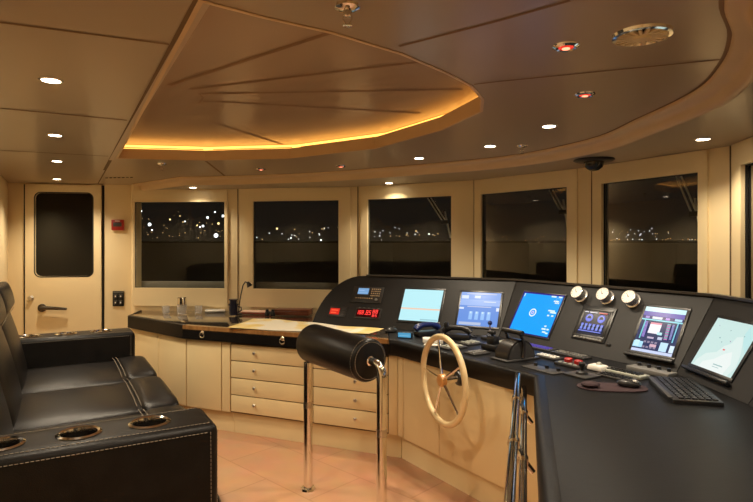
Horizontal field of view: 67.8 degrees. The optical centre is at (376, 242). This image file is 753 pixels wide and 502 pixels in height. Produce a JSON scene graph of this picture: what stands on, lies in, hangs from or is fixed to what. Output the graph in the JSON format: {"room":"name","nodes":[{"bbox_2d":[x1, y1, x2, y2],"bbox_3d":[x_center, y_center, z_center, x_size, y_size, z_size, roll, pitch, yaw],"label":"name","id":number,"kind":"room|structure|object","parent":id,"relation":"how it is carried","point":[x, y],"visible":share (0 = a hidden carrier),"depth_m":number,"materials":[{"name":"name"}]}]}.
{"room":"control cabin","nodes":[
{"label":"control cabin","id":0,"kind":"room"},
{"bbox_2d":[0,175,7,282],"bbox_3d":[-2.060,0.424,2.524,0.080,2.352,7.625,0,0,-29],"label":"wall","id":1,"kind":"structure","parent":0,"point":[3,183],"depth_m":5.46,"materials":[{"name":"beige paint"}]},
{"bbox_2d":[8,183,140,334],"bbox_3d":[-3.205,0.424,5.981,1.342,2.352,0.202,0,0,-10],"label":"wall","id":2,"kind":"structure","parent":0,"point":[118,199],"depth_m":6.06,"materials":[{"name":"beige paint"}]},
{"bbox_2d":[24,184,103,334],"bbox_3d":[-3.320,0.490,5.928,0.791,2.220,0.103,0,0,-10],"label":"door","id":3,"kind":"structure","parent":2,"relation":"in","point":[64,224],"depth_m":5.96,"materials":[{"name":"beige wood"}]},
{"bbox_2d":[111,220,123,229],"bbox_3d":[-2.798,-0.195,6.054,0.125,0.115,0.039,0,0,-10],"label":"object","id":4,"kind":"object","parent":2,"relation":"attached to","point":[115,224],"visible":1,"depth_m":6.04,"materials":[{"name":"red plastic"}]},
{"bbox_2d":[113,291,123,305],"bbox_3d":[-2.797,0.602,6.064,0.115,0.165,0.020,0,0,-11],"label":"switch panel","id":5,"kind":"object","parent":2,"relation":"attached to","point":[118,296],"visible":1,"depth_m":6.06,"materials":[{"name":"black plastic"}]},
{"bbox_2d":[126,5,477,146],"bbox_3d":[-0.533,-0.751,3.189,1.727,0.002,3.351,0,0,-29],"label":"ceiling","id":6,"kind":"structure","parent":0,"point":[239,79],"depth_m":2.74,"materials":[{"name":"paint"}]},
{"bbox_2d":[125,114,444,150],"bbox_3d":[-0.533,-0.728,3.188,1.715,0.042,3.336,0,0,-29],"label":"light","id":7,"kind":"object","parent":6,"relation":"attached to","point":[372,135],"visible":0.18,"depth_m":4.29,"materials":[{"name":"yellow"}]},
{"bbox_2d":[217,429,480,501],"bbox_3d":[-0.283,1.630,3.510,4.026,0.060,7.673,0,0,-29],"label":"floor","id":8,"kind":"structure","parent":0,"point":[251,468],"depth_m":3.85,"materials":[{"name":"orange tile"}]},
{"bbox_2d":[0,282,220,501],"bbox_3d":[-1.931,0.943,3.371,1.378,1.313,3.084,0,0,-30],"label":"sofa","id":9,"kind":"object","parent":8,"relation":"on","point":[84,417],"visible":1,"depth_m":2.33,"materials":[{"name":"black leather"}]},
{"bbox_2d":[0,384,13,435],"bbox_3d":[-1.827,0.700,2.476,0.353,0.706,0.821,0,0,-30],"label":"cushion","id":10,"kind":"object","parent":9,"relation":"on","point":[6,427],"depth_m":2.57,"materials":[{"name":"black leather"}]},
{"bbox_2d":[0,325,21,426],"bbox_3d":[-2.239,0.700,3.193,0.353,0.706,0.821,0,0,-30],"label":"cushion","id":11,"kind":"object","parent":9,"relation":"on","point":[9,380],"depth_m":3.09,"materials":[{"name":"black leather"}]},
{"bbox_2d":[1,312,26,390],"bbox_3d":[-2.652,0.700,3.909,0.353,0.706,0.821,0,0,-30],"label":"cushion","id":12,"kind":"object","parent":9,"relation":"on","point":[18,348],"depth_m":3.79,"materials":[{"name":"black leather"}]},
{"bbox_2d":[22,361,127,393],"bbox_3d":[-2.242,1.054,4.145,0.860,0.222,0.819,0,0,-30],"label":"seat cushion","id":13,"kind":"object","parent":9,"relation":"on","point":[41,376],"depth_m":4.04,"materials":[{"name":"black leather"}]},
{"bbox_2d":[13,382,144,431],"bbox_3d":[-1.829,1.054,3.429,0.860,0.222,0.819,0,0,-30],"label":"seat cushion","id":14,"kind":"object","parent":9,"relation":"on","point":[41,409],"depth_m":3.29,"materials":[{"name":"black leather"}]},
{"bbox_2d":[132,329,189,408],"bbox_3d":[-1.912,1.216,5.342,0.972,0.769,0.389,0,0,40],"label":"base cabinet","id":15,"kind":"object","parent":8,"relation":"on","point":[167,355],"visible":0.3,"depth_m":5.06,"materials":[{"name":"beige wood"}]},
{"bbox_2d":[187,339,233,431],"bbox_3d":[-1.335,1.216,4.956,0.533,0.769,0.389,0,0,22],"label":"base cabinet","id":16,"kind":"object","parent":8,"relation":"on","point":[209,377],"visible":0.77,"depth_m":4.79,"materials":[{"name":"beige wood"}]},
{"bbox_2d":[231,343,401,457],"bbox_3d":[-0.411,1.216,4.561,1.611,0.769,0.417,0,0,22],"label":"base cabinet","id":17,"kind":"object","parent":8,"relation":"on","point":[267,382],"visible":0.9,"depth_m":4.45,"materials":[{"name":"wood"}]},
{"bbox_2d":[128,310,388,354],"bbox_3d":[-1.096,0.769,5.298,3.088,0.116,1.312,0,0,22],"label":"countertop","id":18,"kind":"structure","parent":17,"relation":"on","point":[209,326],"depth_m":4.91,"materials":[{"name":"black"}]},
{"bbox_2d":[162,306,169,313],"bbox_3d":[-2.135,0.676,5.679,0.074,0.075,0.074,0,0,0],"label":"glass tumbler","id":19,"kind":"object","parent":18,"relation":"on","point":[165,309],"visible":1,"depth_m":5.65,"materials":[{"name":"white"}]},
{"bbox_2d":[177,297,186,314],"bbox_3d":[-1.945,0.626,5.600,0.100,0.174,0.099,0,0,0],"label":"glass jar","id":20,"kind":"object","parent":18,"relation":"on","point":[181,301],"visible":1,"depth_m":5.56,"materials":[{"name":"white"}]},
{"bbox_2d":[195,306,201,313],"bbox_3d":[-1.805,0.676,5.679,0.074,0.075,0.074,0,0,0],"label":"glass tumbler","id":21,"kind":"object","parent":18,"relation":"on","point":[198,309],"visible":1,"depth_m":5.65,"materials":[{"name":"white"}]},
{"bbox_2d":[205,309,224,311],"bbox_3d":[-1.686,0.705,5.847,0.200,0.018,0.123,0,0,-17],"label":"pad","id":22,"kind":"object","parent":18,"relation":"on","point":[206,310],"visible":1,"depth_m":5.80,"materials":[{"name":"white paper"}]},
{"bbox_2d":[228,299,241,314],"bbox_3d":[-1.401,0.631,5.517,0.120,0.156,0.097,0,0,33],"label":"mug","id":23,"kind":"object","parent":18,"relation":"on","point":[233,305],"visible":1,"depth_m":5.49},
{"bbox_2d":[238,281,251,314],"bbox_3d":[-1.325,0.548,5.591,0.181,0.331,0.069,0,0,9],"label":"gooseneck lamp","id":24,"kind":"object","parent":18,"relation":"on","point":[249,284],"visible":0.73,"depth_m":5.59,"materials":[{"name":"black metal"}]},
{"bbox_2d":[240,310,270,313],"bbox_3d":[-1.251,0.703,5.720,0.340,0.020,0.160,0,0,9],"label":"folder","id":25,"kind":"object","parent":18,"relation":"on","point":[242,311],"visible":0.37,"depth_m":5.67,"materials":[{"name":"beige paper"}]},
{"bbox_2d":[265,309,274,315],"bbox_3d":[-1.043,0.681,5.485,0.106,0.064,0.046,0,0,11],"label":"binoculars","id":26,"kind":"object","parent":18,"relation":"on","point":[267,312],"visible":1,"depth_m":5.47,"materials":[{"name":"black plastic"}]},
{"bbox_2d":[274,307,312,315],"bbox_3d":[-0.835,0.685,5.600,0.365,0.056,0.175,0,0,9],"label":"wooden box","id":27,"kind":"object","parent":18,"relation":"on","point":[278,311],"visible":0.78,"depth_m":5.53,"materials":[{"name":"red wood"}]},
{"bbox_2d":[229,319,383,333],"bbox_3d":[-0.665,0.699,4.654,1.348,0.019,0.551,0,0,26],"label":"chart","id":28,"kind":"object","parent":18,"relation":"on","point":[263,324],"visible":0.79,"depth_m":4.74,"materials":[{"name":"paper"}]},
{"bbox_2d":[313,274,752,501],"bbox_3d":[0.938,0.556,3.074,2.242,0.545,4.926,0,0,-11],"label":"console","id":29,"kind":"object","parent":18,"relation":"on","point":[592,446],"visible":0.82,"depth_m":2.51,"materials":[{"name":"black plastic"}]},
{"bbox_2d":[328,306,346,316],"bbox_3d":[-0.343,0.606,4.953,0.170,0.083,0.052,0,0,26],"label":"display","id":30,"kind":"object","parent":29,"relation":"on","point":[337,311],"visible":1,"depth_m":4.95,"materials":[{"name":"red plastic"}]},
{"bbox_2d":[350,286,384,303],"bbox_3d":[-0.081,0.456,4.925,0.300,0.134,0.084,0,0,26],"label":"radio unit","id":31,"kind":"object","parent":29,"relation":"on","point":[360,294],"visible":1,"depth_m":4.92,"materials":[{"name":"black plastic"}]},
{"bbox_2d":[354,307,381,319],"bbox_3d":[-0.076,0.605,4.819,0.250,0.089,0.061,0,0,26],"label":"readout","id":32,"kind":"object","parent":29,"relation":"on","point":[365,313],"visible":1,"depth_m":4.81,"materials":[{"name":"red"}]},
{"bbox_2d":[385,327,396,332],"bbox_3d":[0.116,0.692,4.474,0.110,0.044,0.062,0,0,-23],"label":"computer mouse","id":33,"kind":"object","parent":29,"relation":"on","point":[391,329],"visible":1,"depth_m":4.45,"materials":[{"name":"grey plastic"}]},
{"bbox_2d":[397,332,412,337],"bbox_3d":[0.214,0.692,4.214,0.115,0.042,0.031,0,0,20],"label":"display","id":34,"kind":"object","parent":29,"relation":"on","point":[399,334],"visible":1,"depth_m":4.20,"materials":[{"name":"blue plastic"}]},
{"bbox_2d":[396,287,445,323],"bbox_3d":[0.371,0.518,4.661,0.381,0.277,0.169,0,0,26],"label":"monitor","id":35,"kind":"object","parent":29,"relation":"on","point":[417,305],"visible":1,"depth_m":4.66,"materials":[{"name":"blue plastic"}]},
{"bbox_2d":[413,322,440,336],"bbox_3d":[0.400,0.661,4.323,0.153,0.105,0.263,0,0,34],"label":"telephone handset","id":36,"kind":"object","parent":29,"relation":"on","point":[423,333],"visible":0.96,"depth_m":4.28,"materials":[{"name":"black plastic"}]},
{"bbox_2d":[423,337,442,345],"bbox_3d":[0.395,0.690,3.939,0.140,0.048,0.099,0,0,11],"label":"paper roll","id":37,"kind":"object","parent":29,"relation":"on","point":[425,339],"visible":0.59,"depth_m":3.94,"materials":[{"name":"white paper"}]},
{"bbox_2d":[420,334,468,427],"bbox_3d":[0.444,0.835,3.426,0.153,0.561,0.561,0,0,-22],"label":"steering wheel","id":38,"kind":"object","parent":29,"relation":"attached to","point":[460,378],"visible":1,"depth_m":3.39,"materials":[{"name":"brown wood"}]},
{"bbox_2d":[443,322,448,341],"bbox_3d":[0.498,0.641,4.064,0.067,0.145,0.070,0,0,-33],"label":"desk microphone","id":39,"kind":"object","parent":29,"relation":"on","point":[445,324],"visible":0.49,"depth_m":4.04,"materials":[{"name":"grey plastic"}]},
{"bbox_2d":[436,343,467,349],"bbox_3d":[0.514,0.705,3.813,0.170,0.018,0.130,0,0,-33],"label":"control plate","id":40,"kind":"object","parent":29,"relation":"on","point":[445,347],"visible":0.56,"depth_m":3.79,"materials":[{"name":"grey plastic"}]},
{"bbox_2d":[441,325,476,340],"bbox_3d":[0.618,0.661,4.150,0.263,0.105,0.153,0,0,-2],"label":"telephone handset","id":41,"kind":"object","parent":29,"relation":"on","point":[454,336],"visible":0.79,"depth_m":4.12,"materials":[{"name":"black plastic"}]},
{"bbox_2d":[456,340,482,345],"bbox_3d":[0.662,0.705,3.964,0.150,0.018,0.120,0,0,-33],"label":"control plate","id":42,"kind":"object","parent":29,"relation":"on","point":[467,342],"visible":0.99,"depth_m":3.93,"materials":[{"name":"grey plastic"}]},
{"bbox_2d":[464,349,489,355],"bbox_3d":[0.647,0.705,3.607,0.140,0.018,0.100,0,0,-33],"label":"control plate","id":43,"kind":"object","parent":29,"relation":"on","point":[474,352],"visible":1,"depth_m":3.58,"materials":[{"name":"grey plastic"}]},
{"bbox_2d":[454,290,503,329],"bbox_3d":[0.812,0.525,4.440,0.359,0.282,0.172,0,0,26],"label":"monitor","id":44,"kind":"object","parent":29,"relation":"on","point":[475,308],"visible":0.95,"depth_m":4.44,"materials":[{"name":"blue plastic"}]},
{"bbox_2d":[481,321,491,339],"bbox_3d":[0.841,0.644,4.149,0.100,0.139,0.100,0,0,-33],"label":"joystick","id":45,"kind":"object","parent":29,"relation":"on","point":[484,337],"visible":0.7,"depth_m":4.14,"materials":[{"name":"grey plastic"}]},
{"bbox_2d":[481,330,498,351],"bbox_3d":[0.778,0.649,3.742,0.100,0.129,0.130,0,0,-33],"label":"lever","id":46,"kind":"object","parent":29,"relation":"on","point":[492,343],"visible":0.85,"depth_m":3.72,"materials":[{"name":"black plastic"}]},
{"bbox_2d":[490,327,539,362],"bbox_3d":[0.854,0.621,3.452,0.270,0.185,0.170,0,0,-29],"label":"lever","id":47,"kind":"object","parent":29,"relation":"on","point":[509,350],"visible":1,"depth_m":3.40,"materials":[{"name":"grey plastic"}]},
{"bbox_2d":[503,372,534,501],"bbox_3d":[0.505,0.750,1.952,0.096,0.142,2.176,0,0,15],"label":"handrail","id":48,"kind":"object","parent":29,"relation":"attached to","point":[517,447],"visible":1,"depth_m":1.95,"materials":[{"name":"silver metal"}]},
{"bbox_2d":[508,290,566,339],"bbox_3d":[1.162,0.517,4.090,0.187,0.307,0.415,0,0,-30],"label":"monitor","id":49,"kind":"object","parent":29,"relation":"on","point":[536,314],"visible":0.84,"depth_m":4.07,"materials":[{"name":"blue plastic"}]},
{"bbox_2d":[521,362,563,374],"bbox_3d":[0.937,0.702,3.153,0.100,0.023,0.240,0,0,-30],"label":"plate","id":50,"kind":"object","parent":29,"relation":"on","point":[535,366],"visible":0.93,"depth_m":3.13,"materials":[{"name":"grey plastic"}]},
{"bbox_2d":[530,343,557,351],"bbox_3d":[1.086,0.705,3.813,0.090,0.018,0.300,0,0,-30],"label":"plate","id":51,"kind":"object","parent":29,"relation":"on","point":[535,346],"visible":0.67,"depth_m":3.73,"materials":[{"name":"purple plastic"}]},
{"bbox_2d":[535,353,563,360],"bbox_3d":[1.066,0.705,3.482,0.080,0.018,0.180,0,0,-30],"label":"plate","id":52,"kind":"object","parent":29,"relation":"on","point":[541,355],"visible":0.99,"depth_m":3.45,"materials":[{"name":"grey plastic"}]},
{"bbox_2d":[554,357,587,369],"bbox_3d":[1.136,0.695,3.255,0.110,0.038,0.170,0,0,-30],"label":"box","id":53,"kind":"object","parent":29,"relation":"on","point":[567,362],"visible":0.96,"depth_m":3.24,"materials":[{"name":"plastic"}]},
{"bbox_2d":[551,350,591,359],"bbox_3d":[1.231,0.705,3.543,0.085,0.018,0.260,0,0,-30],"label":"plate","id":54,"kind":"object","parent":29,"relation":"on","point":[559,352],"visible":1,"depth_m":3.51,"materials":[{"name":"grey plastic"}]},
{"bbox_2d":[570,286,587,301],"bbox_3d":[1.389,0.350,3.840,0.101,0.113,0.100,0,0,-34],"label":"round gauge","id":55,"kind":"object","parent":29,"relation":"on","point":[580,294],"visible":1,"depth_m":3.82,"materials":[{"name":"silver metal"}]},
{"bbox_2d":[563,362,601,379],"bbox_3d":[1.105,0.676,3.010,0.130,0.075,0.150,0,0,-30],"label":"joystick","id":56,"kind":"object","parent":29,"relation":"on","point":[583,374],"visible":1,"depth_m":2.99,"materials":[{"name":"grey plastic"}]},
{"bbox_2d":[571,305,616,343],"bbox_3d":[1.413,0.524,3.648,0.132,0.214,0.257,0,0,-30],"label":"monitor","id":57,"kind":"object","parent":29,"relation":"on","point":[593,324],"visible":1,"depth_m":3.64,"materials":[{"name":"black plastic"}]},
{"bbox_2d":[587,362,607,371],"bbox_3d":[1.242,0.691,3.140,0.072,0.046,0.101,0,0,-30],"label":"trackball","id":58,"kind":"object","parent":29,"relation":"on","point":[598,366],"visible":0.98,"depth_m":3.12,"materials":[{"name":"white plastic"}]},
{"bbox_2d":[596,287,613,304],"bbox_3d":[1.495,0.347,3.663,0.101,0.113,0.100,0,0,-34],"label":"round gauge","id":59,"kind":"object","parent":29,"relation":"on","point":[604,295],"visible":1,"depth_m":3.64,"materials":[{"name":"silver metal"}]},
{"bbox_2d":[577,381,647,392],"bbox_3d":[1.161,0.698,2.761,0.330,0.032,0.170,0,0,7],"label":"mouse pad","id":60,"kind":"object","parent":29,"relation":"on","point":[586,385],"visible":0.88,"depth_m":2.73,"materials":[{"name":"black rubber"}]},
{"bbox_2d":[617,377,641,387],"bbox_3d":[1.245,0.687,2.761,0.115,0.043,0.066,0,0,29],"label":"computer mouse","id":61,"kind":"object","parent":60,"relation":"on","point":[630,383],"visible":1,"depth_m":2.74,"materials":[{"name":"plastic"}]},
{"bbox_2d":[595,371,637,379],"bbox_3d":[1.266,0.705,2.959,0.080,0.018,0.200,0,0,-30],"label":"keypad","id":62,"kind":"object","parent":29,"relation":"on","point":[606,374],"visible":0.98,"depth_m":2.95,"materials":[{"name":"grey plastic"}]},
{"bbox_2d":[605,367,649,379],"bbox_3d":[1.346,0.702,3.033,0.085,0.024,0.240,0,0,-30],"label":"keyboard","id":63,"kind":"object","parent":29,"relation":"on","point":[640,376],"visible":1,"depth_m":2.99,"materials":[{"name":"plastic"}]},
{"bbox_2d":[621,290,640,307],"bbox_3d":[1.590,0.349,3.497,0.101,0.113,0.100,0,0,-34],"label":"round gauge","id":64,"kind":"object","parent":29,"relation":"on","point":[630,298],"visible":1,"depth_m":3.48,"materials":[{"name":"silver metal"}]},
{"bbox_2d":[626,362,676,377],"bbox_3d":[1.504,0.693,3.068,0.085,0.041,0.250,0,0,-30],"label":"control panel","id":65,"kind":"object","parent":29,"relation":"on","point":[638,367],"visible":0.9,"depth_m":3.05,"materials":[{"name":"grey plastic"}]},
{"bbox_2d":[623,304,691,363],"bbox_3d":[1.632,0.520,3.258,0.204,0.300,0.302,0,0,-30],"label":"monitor","id":66,"kind":"object","parent":29,"relation":"on","point":[658,329],"visible":1,"depth_m":3.25,"materials":[{"name":"black plastic"}]},
{"bbox_2d":[648,376,723,406],"bbox_3d":[1.469,0.702,2.684,0.230,0.024,0.450,0,0,14],"label":"keyboard","id":67,"kind":"object","parent":29,"relation":"on","point":[676,390],"visible":1,"depth_m":2.61,"materials":[{"name":"black plastic"}]},
{"bbox_2d":[681,315,752,385],"bbox_3d":[1.733,0.528,2.815,0.200,0.292,0.379,0,0,-1],"label":"monitor","id":68,"kind":"object","parent":29,"relation":"on","point":[728,342],"visible":1,"depth_m":2.80,"materials":[{"name":"black plastic"}]},
{"bbox_2d":[296,324,386,501],"bbox_3d":[-0.199,1.064,3.379,0.251,1.071,0.814,0,0,-38],"label":"rail","id":69,"kind":"object","parent":8,"relation":"on","point":[358,357],"visible":1,"depth_m":3.21,"materials":[{"name":"black leather"}]},
{"bbox_2d":[398,357,537,501],"bbox_3d":[0.699,1.216,3.657,0.389,0.769,1.625,0,0,-33],"label":"base cabinet","id":70,"kind":"object","parent":8,"relation":"on","point":[470,456],"visible":0.52,"depth_m":3.56,"materials":[{"name":"beige wood"}]},
{"bbox_2d":[0,0,726,184],"bbox_3d":[-0.290,-0.631,3.524,4.186,0.002,7.864,0,0,-29],"label":"ceiling","id":71,"kind":"structure","parent":0,"point":[107,55],"depth_m":1.99,"materials":[{"name":"paint"}]},
{"bbox_2d":[38,77,63,83],"bbox_3d":[-1.262,-0.629,2.171,0.090,0.005,0.090,0,0,0],"label":"recessed light","id":72,"kind":"object","parent":71,"relation":"in","point":[51,80],"visible":1,"depth_m":2.17,"materials":[{"name":"metal"}]},
{"bbox_2d":[46,133,63,136],"bbox_3d":[-1.881,-0.629,3.277,0.090,0.005,0.090,0,0,0],"label":"recessed light","id":73,"kind":"object","parent":71,"relation":"in","point":[50,134],"visible":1,"depth_m":3.27,"materials":[{"name":"grey"}]},
{"bbox_2d":[109,0,483,160],"bbox_3d":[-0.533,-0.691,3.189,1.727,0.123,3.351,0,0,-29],"label":"trim","id":74,"kind":"structure","parent":71,"relation":"attached to","point":[475,106],"depth_m":3.65,"materials":[{"name":"brown wood"}]},
{"bbox_2d":[334,0,360,27],"bbox_3d":[-0.077,-0.605,1.493,0.072,0.054,0.072,0,0,0],"label":"sprinkler head","id":75,"kind":"object","parent":71,"relation":"attached to","point":[347,7],"visible":1,"depth_m":1.48},
{"bbox_2d":[483,145,496,147],"bbox_3d":[0.740,-0.629,3.649,0.090,0.005,0.090,0,0,0],"label":"recessed light","id":76,"kind":"object","parent":71,"relation":"in","point":[485,146],"visible":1,"depth_m":3.65,"materials":[{"name":"white"}]},
{"bbox_2d":[516,145,527,153],"bbox_3d":[0.943,-0.605,3.630,0.072,0.054,0.072,0,0,0],"label":"sprinkler head","id":77,"kind":"object","parent":71,"relation":"attached to","point":[521,147],"visible":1,"depth_m":3.62},
{"bbox_2d":[540,124,557,127],"bbox_3d":[0.932,-0.629,3.025,0.090,0.005,0.090,0,0,0],"label":"recessed light","id":78,"kind":"object","parent":71,"relation":"in","point":[547,125],"visible":1,"depth_m":3.02,"materials":[{"name":"grey"}]},
{"bbox_2d":[552,41,580,51],"bbox_3d":[0.608,-0.626,1.797,0.088,0.012,0.088,0,0,0],"label":"recessed light","id":79,"kind":"object","parent":71,"relation":"in","point":[566,46],"visible":1,"depth_m":1.78,"materials":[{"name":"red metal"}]},
{"bbox_2d":[574,91,595,97],"bbox_3d":[0.884,-0.626,2.375,0.088,0.012,0.088,0,0,0],"label":"recessed light","id":80,"kind":"object","parent":71,"relation":"in","point":[585,94],"visible":1,"depth_m":2.36,"materials":[{"name":"brown"}]},
{"bbox_2d":[611,23,674,46],"bbox_3d":[0.805,-0.623,1.698,0.176,0.018,0.176,0,0,0],"label":"ceiling vent","id":81,"kind":"object","parent":71,"relation":"in","point":[651,33],"visible":1,"depth_m":1.68,"materials":[{"name":"silver metal"}]},
{"bbox_2d":[141,243,697,291],"bbox_3d":[-0.312,0.950,5.683,9.949,1.900,2.829,0,0,34],"label":"wall","id":82,"kind":"structure","parent":0,"point":[663,266],"depth_m":6.57,"materials":[{"name":"paint"}]},
{"bbox_2d":[141,240,697,242],"bbox_3d":[-0.304,-0.013,5.686,10.008,0.025,2.891,0,0,34],"label":"trim","id":83,"kind":"structure","parent":82,"relation":"attached to","point":[607,241],"depth_m":6.45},
{"bbox_2d":[133,146,729,312],"bbox_3d":[0.195,0.424,4.616,6.032,2.352,1.690,0,0,42],"label":"wall","id":84,"kind":"structure","parent":0,"point":[719,158],"depth_m":4.24,"materials":[{"name":"beige paint"}]},
{"bbox_2d":[133,189,227,306],"bbox_3d":[-2.078,0.051,5.992,1.032,1.238,0.124,0,0,4],"label":"window","id":85,"kind":"structure","parent":84,"relation":"in","point":[150,293],"depth_m":5.94,"materials":[{"name":"beige paint"}]},
{"bbox_2d":[124,137,372,149],"bbox_3d":[-0.531,-0.727,3.182,1.707,0.005,3.311,0,0,-29],"label":"trim","id":86,"kind":"structure","parent":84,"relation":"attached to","point":[369,137],"depth_m":4.30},
{"bbox_2d":[248,187,350,308],"bbox_3d":[-0.793,0.051,5.821,1.102,1.238,0.124,0,0,10],"label":"window","id":87,"kind":"structure","parent":84,"relation":"in","point":[265,294],"depth_m":5.77,"materials":[{"name":"beige paint"}]},
{"bbox_2d":[361,180,473,276],"bbox_3d":[0.388,0.051,5.405,1.178,1.238,0.124,0,0,28],"label":"window","id":88,"kind":"structure","parent":84,"relation":"in","point":[461,193],"depth_m":5.17,"materials":[{"name":"beige paint"}]},
{"bbox_2d":[427,198,450,237],"bbox_3d":[0.590,-0.285,5.406,0.276,0.477,0.060,0,0,28],"label":"windshield wiper","id":89,"kind":"object","parent":88,"relation":"attached to","point":[445,221],"depth_m":5.37,"materials":[{"name":"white metal"}]},
{"bbox_2d":[133,0,752,190],"bbox_3d":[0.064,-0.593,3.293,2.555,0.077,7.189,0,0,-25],"label":"trim","id":90,"kind":"structure","parent":84,"relation":"attached to","point":[734,74],"depth_m":3.21,"materials":[{"name":"brown wood"}]},
{"bbox_2d":[237,146,730,302],"bbox_3d":[0.528,0.050,4.888,4.403,1.240,0.747,0,0,36],"label":"trim","id":91,"kind":"structure","parent":84,"relation":"attached to","point":[730,146],"depth_m":4.19,"materials":[{"name":"beige wood"}]},
{"bbox_2d":[474,169,577,282],"bbox_3d":[1.220,0.051,4.680,0.039,1.238,1.019,0,0,-39],"label":"window","id":92,"kind":"structure","parent":84,"relation":"in","point":[568,179],"depth_m":4.57,"materials":[{"name":"beige paint"}]},
{"bbox_2d":[548,189,566,226],"bbox_3d":[1.480,-0.301,4.582,0.060,0.427,0.212,0,0,-39],"label":"windshield wiper","id":93,"kind":"object","parent":92,"relation":"attached to","point":[564,211],"depth_m":4.54,"materials":[{"name":"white metal"}]},
{"bbox_2d":[592,149,708,292],"bbox_3d":[1.823,0.051,3.792,0.039,1.238,0.872,0,0,-27],"label":"window","id":94,"kind":"structure","parent":84,"relation":"in","point":[695,162],"depth_m":3.71,"materials":[{"name":"beige paint"}]},
{"bbox_2d":[675,176,697,222],"bbox_3d":[2.039,-0.267,3.676,0.060,0.511,0.210,0,0,-27],"label":"windshield wiper","id":95,"kind":"object","parent":94,"relation":"attached to","point":[691,213],"depth_m":3.65,"materials":[{"name":"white metal"}]},
{"bbox_2d":[731,137,752,298],"bbox_3d":[1.967,0.051,2.638,0.040,1.238,1.216,0,0,10],"label":"window","id":96,"kind":"structure","parent":84,"relation":"in","point":[742,151],"depth_m":3.13,"materials":[{"name":"beige paint"}]},
{"bbox_2d":[156,82,752,189],"bbox_3d":[-0.231,-0.570,2.745,4.728,0.001,6.590,0,0,0],"label":"ceiling","id":97,"kind":"structure","parent":0,"point":[731,123],"depth_m":3.38,"materials":[{"name":"paint"}]},
{"bbox_2d":[573,157,614,170],"bbox_3d":[1.485,-0.530,3.823,0.270,0.080,0.270,0,0,0],"label":"dome camera","id":98,"kind":"object","parent":97,"relation":"attached to","point":[590,163],"visible":1,"depth_m":3.77,"materials":[{"name":"black plastic"}]},
{"bbox_2d":[694,137,711,140],"bbox_3d":[1.790,-0.568,3.069,0.090,0.005,0.090,0,0,0],"label":"recessed light","id":99,"kind":"object","parent":97,"relation":"in","point":[706,138],"visible":1,"depth_m":3.06,"materials":[{"name":"grey"}]},
{"label":"outside","id":100,"kind":"structure","parent":0,"visible":0},
{"bbox_2d":[141,210,670,240],"bbox_3d":[39.033,-8.053,300.000,332.710,19.336,2.160,0,0,0],"label":"city lights","id":101,"kind":"object","parent":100,"point":[218,223],"visible":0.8,"depth_m":299.83,"materials":[{"name":"grey"}]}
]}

